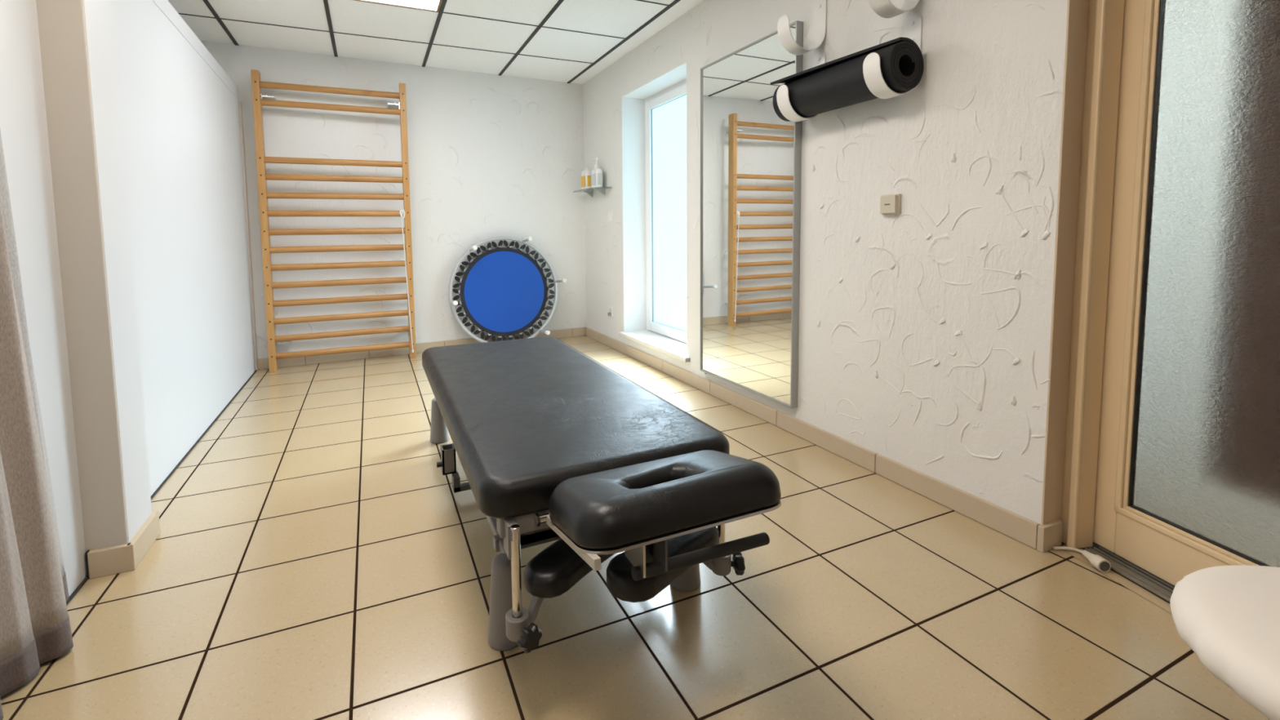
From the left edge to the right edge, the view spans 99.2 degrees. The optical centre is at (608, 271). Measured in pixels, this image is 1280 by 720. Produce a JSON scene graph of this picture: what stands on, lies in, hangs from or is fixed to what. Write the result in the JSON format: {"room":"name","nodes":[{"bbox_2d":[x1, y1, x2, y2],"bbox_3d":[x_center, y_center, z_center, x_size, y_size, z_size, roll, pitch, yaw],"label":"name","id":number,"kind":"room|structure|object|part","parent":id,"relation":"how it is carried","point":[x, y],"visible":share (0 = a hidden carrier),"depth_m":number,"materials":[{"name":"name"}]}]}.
{"room":"physiotherapy room","nodes":[
{"label":"physiotherapy room","id":0,"kind":"room"},
{"bbox_2d":[35,0,128,551],"bbox_3d":[-1.624,-0.279,1.621,0.219,2.383,0.195,-3,5,-24],"label":"wall pillar","id":1,"kind":"structure","parent":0,"point":[61,23],"depth_m":1.58,"materials":[{"name":"beige paint"}]},
{"bbox_2d":[87,511,159,578],"bbox_3d":[-1.540,0.865,1.736,0.107,0.081,0.223,-3,5,-24],"label":"baseboard","id":2,"kind":"structure","parent":1,"relation":"attached to","point":[120,558],"depth_m":1.65,"materials":[{"name":"beige tile"}]},
{"bbox_2d":[83,0,151,542],"bbox_3d":[-1.626,-0.319,1.624,0.220,2.303,0.193,-3,5,-24],"label":"wall","id":3,"kind":"structure","parent":0,"point":[98,13],"depth_m":1.68,"materials":[{"name":"white paint"}]},
{"bbox_2d":[0,0,255,595],"bbox_3d":[-1.480,-0.252,1.244,0.061,2.383,5.927,-3,5,-24],"label":"wall","id":4,"kind":"structure","parent":0,"point":[180,122],"depth_m":2.28,"materials":[{"name":"white paint"}]},
{"bbox_2d":[66,575,88,604],"bbox_3d":[-1.193,0.970,0.797,0.008,0.007,1.815,-3,5,-24],"label":"trim","id":5,"kind":"structure","parent":4,"relation":"attached to","point":[74,593],"depth_m":1.56,"materials":[{"name":"grey"}]},
{"bbox_2d":[84,549,89,578],"bbox_3d":[-1.552,0.873,1.622,0.006,0.082,0.013,-3,5,-24],"label":"trim","id":6,"kind":"structure","parent":4,"relation":"attached to","point":[87,551],"depth_m":1.62,"materials":[{"name":"grey"}]},
{"bbox_2d":[152,0,239,100],"bbox_3d":[-2.181,-1.233,2.764,0.045,0.170,2.465,-3,5,-24],"label":"trim","id":7,"kind":"structure","parent":4,"relation":"attached to","point":[164,6],"depth_m":2.92,"materials":[{"name":"white laminate"}]},
{"bbox_2d":[151,369,257,499],"bbox_3d":[-2.146,0.816,2.951,0.010,0.007,2.505,-3,5,-24],"label":"trim","id":8,"kind":"structure","parent":4,"relation":"attached to","point":[251,375],"depth_m":2.64,"materials":[{"name":"grey"}]},
{"bbox_2d":[202,0,239,45],"bbox_3d":[-1.488,-1.442,1.203,0.023,0.010,5.948,-3,5,-24],"label":"trim","id":9,"kind":"structure","parent":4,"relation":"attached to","point":[206,2],"depth_m":3.48,"materials":[{"name":"black metal"}]},
{"bbox_2d":[239,101,257,370],"bbox_3d":[-2.658,-0.245,4.000,0.025,1.973,0.052,-3,5,-24],"label":"trim","id":10,"kind":"structure","parent":4,"relation":"attached to","point":[240,102],"depth_m":3.99,"materials":[{"name":"beige"}]},
{"bbox_2d":[178,13,592,63],"bbox_3d":[-1.635,-1.641,3.800,3.307,0.007,0.009,-3,5,-24],"label":"trim","id":11,"kind":"structure","parent":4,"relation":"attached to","point":[179,13],"depth_m":3.79,"materials":[{"name":"black"}]},
{"bbox_2d":[354,0,625,39],"bbox_3d":[-1.386,-1.601,3.233,3.307,0.007,0.009,-3,5,-24],"label":"trim","id":12,"kind":"structure","parent":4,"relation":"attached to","point":[354,0],"depth_m":3.58,"materials":[{"name":"black"}]},
{"bbox_2d":[635,0,669,5],"bbox_3d":[-1.137,-1.560,2.666,3.307,0.007,0.009,-3,5,-24],"label":"trim","id":13,"kind":"structure","parent":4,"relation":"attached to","point":[636,0],"depth_m":3.28,"materials":[{"name":"black metal"}]},
{"bbox_2d":[200,40,586,358],"bbox_3d":[-1.730,-0.503,4.542,3.704,2.383,0.132,-3,5,-26],"label":"wall","id":14,"kind":"structure","parent":0,"point":[490,155],"depth_m":4.52,"materials":[{"name":"white paint"}]},
{"bbox_2d":[323,0,337,57],"bbox_3d":[-0.907,-1.470,1.471,0.023,0.010,5.974,-3,5,-24],"label":"trim","id":15,"kind":"structure","parent":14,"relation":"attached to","point":[326,2],"depth_m":3.58,"materials":[{"name":"black metal"}]},
{"bbox_2d":[250,69,416,372],"bbox_3d":[-2.084,-0.371,4.214,1.025,2.178,0.201,-3,5,-24],"label":"wall bars","id":16,"kind":"object","parent":14,"relation":"attached to","point":[259,100],"visible":0.99,"depth_m":4.13,"materials":[{"name":"brown wood"}]},
{"bbox_2d":[399,209,413,352],"bbox_3d":[-1.614,0.081,4.342,0.065,1.153,0.028,-3,5,-24],"label":"cord","id":17,"kind":"object","parent":16,"relation":"hanging from","point":[402,211],"visible":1,"depth_m":4.33,"materials":[{"name":"white plastic"}]},
{"bbox_2d":[257,327,585,369],"bbox_3d":[-1.438,0.637,4.682,2.692,0.081,0.018,-3,5,-26],"label":"baseboard","id":18,"kind":"structure","parent":14,"relation":"attached to","point":[263,363],"depth_m":4.49,"materials":[{"name":"beige tile"}]},
{"bbox_2d":[422,0,447,66],"bbox_3d":[-0.323,-1.498,1.740,0.023,0.010,6.001,-3,5,-24],"label":"trim","id":19,"kind":"structure","parent":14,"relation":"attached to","point":[444,2],"depth_m":3.68,"materials":[{"name":"black metal"}]},
{"bbox_2d":[498,0,564,75],"bbox_3d":[0.255,-1.525,2.006,0.023,0.010,6.027,-3,5,-24],"label":"trim","id":20,"kind":"structure","parent":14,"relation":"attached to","point":[557,4],"depth_m":3.78,"materials":[{"name":"black metal"}]},
{"bbox_2d":[567,0,680,83],"bbox_3d":[0.839,-1.553,2.275,0.023,0.010,6.053,-3,5,-24],"label":"trim","id":21,"kind":"structure","parent":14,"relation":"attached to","point":[675,2],"depth_m":3.85,"materials":[{"name":"black metal"}]},
{"bbox_2d":[168,0,703,84],"bbox_3d":[-0.544,-1.544,1.714,3.696,0.099,6.204,-3,5,-24],"label":"ceiling","id":22,"kind":"structure","parent":0,"point":[615,18],"depth_m":3.67,"materials":[{"name":"white tile"}]},
{"bbox_2d":[355,0,442,12],"bbox_3d":[-1.215,-1.578,2.971,0.614,0.010,0.591,-3,5,-24],"label":"recessed light","id":23,"kind":"object","parent":22,"relation":"in","point":[426,5],"visible":1,"depth_m":3.24,"materials":[{"name":"white plastic"}]},
{"bbox_3d":[-1.248,-1.387,0.766,0.026,0.026,1.452,-3,5,-24],"label":"rail","id":24,"kind":"object","parent":22,"relation":"attached to","visible":0},
{"bbox_2d":[0,128,73,719],"bbox_3d":[-1.304,-0.225,1.052,0.101,2.333,0.812,-3,5,-23],"label":"curtain","id":25,"kind":"object","parent":24,"relation":"hanging from","point":[35,628],"visible":1,"depth_m":1.23,"materials":[{"name":"grey fabric"}]},
{"bbox_2d":[0,335,1269,719],"bbox_3d":[-0.565,0.883,1.879,3.587,0.001,6.204,-3,5,-24],"label":"floor","id":26,"kind":"structure","parent":0,"point":[313,557],"depth_m":1.44,"materials":[{"name":"beige tile"}]},
{"bbox_2d":[448,236,566,342],"bbox_3d":[-0.860,0.182,4.686,0.979,0.969,0.365,-3,5,-24],"label":"trampoline","id":27,"kind":"object","parent":26,"relation":"on","point":[504,291],"visible":0.95,"depth_m":4.78,"materials":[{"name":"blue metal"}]},
{"bbox_2d":[422,336,781,653],"bbox_3d":[-0.226,0.616,1.912,0.667,0.518,1.918,-3,5,-24],"label":"table","id":28,"kind":"object","parent":26,"relation":"on","point":[551,442],"visible":1,"depth_m":1.29,"materials":[{"name":"black leather"}]},
{"bbox_3d":[-0.829,0.722,2.655,0.090,0.208,0.090,-3,5,-24],"label":"leg","id":29,"kind":"part","parent":28,"relation":"part of","materials":[{"name":"grey metal"}]},
{"bbox_3d":[-0.306,0.680,2.103,0.521,0.033,1.442,-3,5,-24],"label":"frame","id":30,"kind":"part","parent":28,"relation":"part of","materials":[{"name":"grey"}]},
{"bbox_3d":[-0.259,0.815,1.355,0.090,0.208,0.090,-3,5,-24],"label":"leg","id":31,"kind":"part","parent":28,"relation":"part of","materials":[{"name":"grey metal"}]},
{"bbox_3d":[-0.200,0.664,1.175,0.020,0.238,0.020,-3,5,-24],"label":"armrest rod","id":32,"kind":"part","parent":28,"relation":"part of","materials":[{"name":"silver metal"}]},
{"bbox_3d":[-0.270,0.501,2.001,0.594,0.050,1.515,-3,5,-24],"label":"frame","id":33,"kind":"part","parent":28,"relation":"part of","materials":[{"name":"grey metal"}]},
{"bbox_3d":[-0.172,0.775,1.156,0.056,0.050,0.036,-5,6,-44],"label":"clamp knob","id":34,"kind":"part","parent":28,"relation":"part of","materials":[{"name":"black plastic"}]},
{"bbox_3d":[-0.077,0.532,1.084,0.013,0.081,0.297,-3,5,-24],"label":"head rail","id":35,"kind":"part","parent":28,"relation":"part of","materials":[{"name":"beige"}]},
{"bbox_3d":[0.121,0.511,1.163,0.457,0.063,0.271,-3,5,-24],"label":"head plate","id":36,"kind":"part","parent":28,"relation":"part of","materials":[{"name":"silver metal"}]},
{"bbox_3d":[0.219,0.793,1.563,0.090,0.208,0.090,-3,5,-24],"label":"leg","id":37,"kind":"part","parent":28,"relation":"part of","materials":[{"name":"grey metal"}]},
{"bbox_3d":[0.194,0.577,1.107,0.320,0.031,0.024,-3,5,-24],"label":"handle","id":38,"kind":"part","parent":28,"relation":"part of","materials":[{"name":"black plastic"}]},
{"bbox_3d":[0.287,0.642,1.387,0.020,0.238,0.020,-3,5,-24],"label":"armrest rod","id":39,"kind":"part","parent":28,"relation":"part of","materials":[{"name":"silver metal"}]},
{"bbox_3d":[0.326,0.750,1.398,0.036,0.050,0.056,-1,4,-4],"label":"clamp knob","id":40,"kind":"part","parent":28,"relation":"part of","materials":[{"name":"black plastic"}]},
{"bbox_2d":[1052,546,1111,572],"bbox_3d":[1.439,0.857,1.651,0.057,0.038,0.137,-2,5,-18],"label":"cable","id":41,"kind":"object","parent":26,"relation":"on","point":[1097,562],"visible":1,"depth_m":1.61,"materials":[{"name":"beige plastic"}]},
{"bbox_3d":[1.433,0.862,1.688,0.084,0.019,0.037,3,6,41],"label":"cord","id":42,"kind":"part","parent":41,"relation":"part of","materials":[{"name":"beige plastic"}]},
{"bbox_2d":[1169,564,1279,719],"bbox_3d":[0.959,0.703,0.671,0.511,0.506,0.489,-3,5,-24],"label":"round stool","id":43,"kind":"object","parent":26,"relation":"on","point":[1228,616],"visible":1,"depth_m":0.71,"materials":[{"name":"white plastic"}]},
{"bbox_2d":[582,0,1067,524],"bbox_3d":[0.682,-0.450,3.479,0.297,2.383,3.954,-3,5,-24],"label":"wall","id":44,"kind":"structure","parent":0,"point":[925,330],"depth_m":2.04,"materials":[{"name":"white paint"}]},
{"bbox_2d":[573,186,612,197],"bbox_3d":[-0.158,-0.703,4.838,0.148,0.058,0.601,-3,5,-24],"label":"glass shelf","id":45,"kind":"object","parent":44,"relation":"attached to","point":[602,189],"visible":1,"depth_m":4.74,"materials":[{"name":"white"}]},
{"bbox_2d":[581,167,591,189],"bbox_3d":[-0.203,-0.842,4.933,0.070,0.206,0.141,-3,5,-24],"label":"lotion bottle","id":46,"kind":"object","parent":45,"relation":"on","point":[586,173],"visible":0.77,"depth_m":4.88,"materials":[{"name":"white plastic"}]},
{"bbox_3d":[-0.159,-0.728,4.836,0.148,0.007,0.601,-3,5,-24],"label":"glass plate","id":47,"kind":"part","parent":45,"relation":"part of","materials":[{"name":"white"}]},
{"bbox_2d":[591,157,602,187],"bbox_3d":[-0.105,-0.854,4.708,0.070,0.262,0.154,-3,5,-24],"label":"pump bottle","id":48,"kind":"object","parent":45,"relation":"on","point":[597,173],"visible":0.86,"depth_m":4.66,"materials":[{"name":"white plastic"}]},
{"bbox_2d":[608,306,613,315],"bbox_3d":[0.010,0.341,4.705,0.033,0.079,0.079,-3,5,-24],"label":"wall socket","id":49,"kind":"object","parent":44,"relation":"attached to","point":[611,308],"visible":1,"depth_m":4.69,"materials":[{"name":"white plastic"}]},
{"bbox_2d":[608,212,613,222],"bbox_3d":[0.011,-0.465,4.640,0.016,0.079,0.079,-3,5,-24],"label":"wall switch","id":50,"kind":"object","parent":44,"relation":"attached to","point":[610,214],"visible":1,"depth_m":4.62,"materials":[{"name":"white plastic"}]},
{"bbox_2d":[621,62,686,331],"bbox_3d":[0.406,-0.413,4.021,0.207,1.934,0.987,-3,5,-24],"label":"window reveal","id":51,"kind":"structure","parent":44,"relation":"attached to","point":[633,175],"depth_m":4.45,"materials":[{"name":"white paint"}]},
{"bbox_2d":[618,79,689,362],"bbox_3d":[0.423,-0.410,4.018,0.311,1.932,1.045,-3,5,-24],"label":"window","id":52,"kind":"structure","parent":44,"relation":"in","point":[665,111],"depth_m":4.19,"materials":[{"name":"white glass"}]},
{"bbox_3d":[0.404,0.540,4.079,0.244,0.030,1.043,-3,5,-24],"label":"sill","id":53,"kind":"part","parent":52,"relation":"part of","materials":[{"name":"stone"}]},
{"bbox_3d":[0.520,-0.416,4.071,0.069,1.858,0.908,-3,5,-24],"label":"frame","id":54,"kind":"part","parent":52,"relation":"part of","materials":[{"name":"white plastic"}]},
{"bbox_3d":[0.515,-0.419,4.067,0.007,1.726,0.774,-3,5,-24],"label":"glass","id":55,"kind":"part","parent":52,"relation":"part of","materials":[{"name":"white"}]},
{"bbox_2d":[699,20,803,408],"bbox_3d":[0.738,-0.269,2.962,0.041,1.848,0.805,-3,5,-24],"label":"wall mirror","id":56,"kind":"object","parent":44,"relation":"attached to","point":[751,157],"visible":1,"depth_m":2.88,"materials":[{"name":"silver metal"}]},
{"bbox_2d":[776,84,817,121],"bbox_3d":[0.809,-0.733,2.403,0.230,0.149,0.071,-3,5,-24],"label":"wall hook","id":57,"kind":"object","parent":44,"relation":"attached to","point":[787,110],"depth_m":2.39,"materials":[{"name":"white plastic"}]},
{"bbox_2d":[777,0,826,55],"bbox_3d":[0.851,-1.123,2.394,0.212,0.310,0.071,-3,5,-24],"label":"wall hook","id":58,"kind":"object","parent":44,"relation":"attached to","point":[784,34],"visible":1,"depth_m":2.41,"materials":[{"name":"white plastic"}]},
{"bbox_2d":[585,327,1039,549],"bbox_3d":[0.566,0.705,3.486,0.018,0.081,3.900,-3,5,-24],"label":"baseboard","id":59,"kind":"structure","parent":44,"relation":"attached to","point":[1024,530],"depth_m":2.29,"materials":[{"name":"beige tile"}]},
{"bbox_2d":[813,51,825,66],"bbox_3d":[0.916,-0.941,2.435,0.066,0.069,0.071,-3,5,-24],"label":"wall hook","id":60,"kind":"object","parent":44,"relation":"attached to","point":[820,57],"depth_m":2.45,"materials":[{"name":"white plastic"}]},
{"bbox_2d":[862,52,913,98],"bbox_3d":[0.989,-0.699,1.979,0.253,0.155,0.071,-3,5,-24],"label":"wall hook","id":61,"kind":"object","parent":44,"relation":"attached to","point":[877,86],"depth_m":1.97,"materials":[{"name":"white plastic"}]},
{"bbox_2d":[770,37,924,121],"bbox_3d":[0.939,-0.763,2.220,0.190,0.181,0.607,-3,5,-24],"label":"exercise mat","id":62,"kind":"object","parent":61,"relation":"on","point":[840,82],"visible":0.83,"depth_m":2.10,"materials":[{"name":"black rubber"}]},
{"bbox_2d":[880,193,901,214],"bbox_3d":[1.105,-0.264,2.137,0.029,0.079,0.079,-3,5,-24],"label":"light switch","id":63,"kind":"object","parent":44,"relation":"attached to","point":[890,204],"visible":1,"depth_m":2.12,"materials":[{"name":"beige plastic"}]},
{"bbox_2d":[867,0,919,17],"bbox_3d":[1.002,-0.944,1.967,0.257,0.086,0.071,-3,5,-24],"label":"wall hook","id":64,"kind":"object","parent":44,"relation":"attached to","point":[883,8],"visible":1,"depth_m":1.93,"materials":[{"name":"white plastic"}]},
{"bbox_2d":[903,13,922,49],"bbox_3d":[1.094,-0.881,2.012,0.093,0.124,0.071,-3,5,-24],"label":"wall hook","id":65,"kind":"object","parent":44,"relation":"attached to","point":[913,24],"depth_m":2.02,"materials":[{"name":"white plastic"}]},
{"bbox_2d":[1061,0,1124,548],"bbox_3d":[1.473,-0.319,1.654,0.066,2.383,0.076,-1,4,-9],"label":"trim","id":66,"kind":"structure","parent":44,"relation":"attached to","point":[1115,8],"depth_m":1.65,"materials":[{"name":"beige paint"}]},
{"bbox_2d":[1078,542,1174,603],"bbox_3d":[1.631,0.917,1.042,0.114,0.013,1.409,-1,4,-9],"label":"threshold","id":67,"kind":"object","parent":44,"relation":"attached to","point":[1140,576],"depth_m":1.57,"materials":[{"name":"metal"}]},
{"bbox_2d":[1093,0,1279,586],"bbox_3d":[1.615,-0.187,1.139,0.048,2.162,1.109,-1,4,-9],"label":"door","id":68,"kind":"structure","parent":44,"relation":"in","point":[1188,477],"depth_m":1.46,"materials":[{"name":"beige paint"}]},
{"bbox_3d":[1.633,0.823,1.195,0.043,0.139,0.932,-1,4,-9],"label":"rail","id":69,"kind":"part","parent":68,"relation":"part of","materials":[{"name":"beige paint"}]},
{"bbox_2d":[1036,519,1062,552],"bbox_3d":[1.390,0.831,1.713,0.101,0.081,0.018,-3,5,-24],"label":"baseboard","id":70,"kind":"structure","parent":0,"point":[1050,534],"depth_m":1.70,"materials":[{"name":"beige tile"}]},
{"bbox_2d":[1041,0,1088,524],"bbox_3d":[1.390,-0.317,1.640,0.100,2.383,0.008,-3,5,-24],"label":"wall","id":71,"kind":"structure","parent":0,"point":[1077,10],"depth_m":1.66,"materials":[{"name":"beige paint"}]},
{"bbox_2d":[1060,542,1172,614],"bbox_3d":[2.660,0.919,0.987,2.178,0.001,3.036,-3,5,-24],"label":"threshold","id":72,"kind":"structure","parent":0,"point":[1062,544],"depth_m":1.58,"materials":[{"name":"metal"}]},
{"bbox_2d":[1062,544,1171,613],"bbox_3d":[1.604,0.944,0.738,0.539,0.001,1.949,-3,5,-24],"label":"doorway","id":73,"kind":"structure","parent":0,"point":[1125,582],"depth_m":1.53,"materials":[{"name":"beige tile"}]}
]}

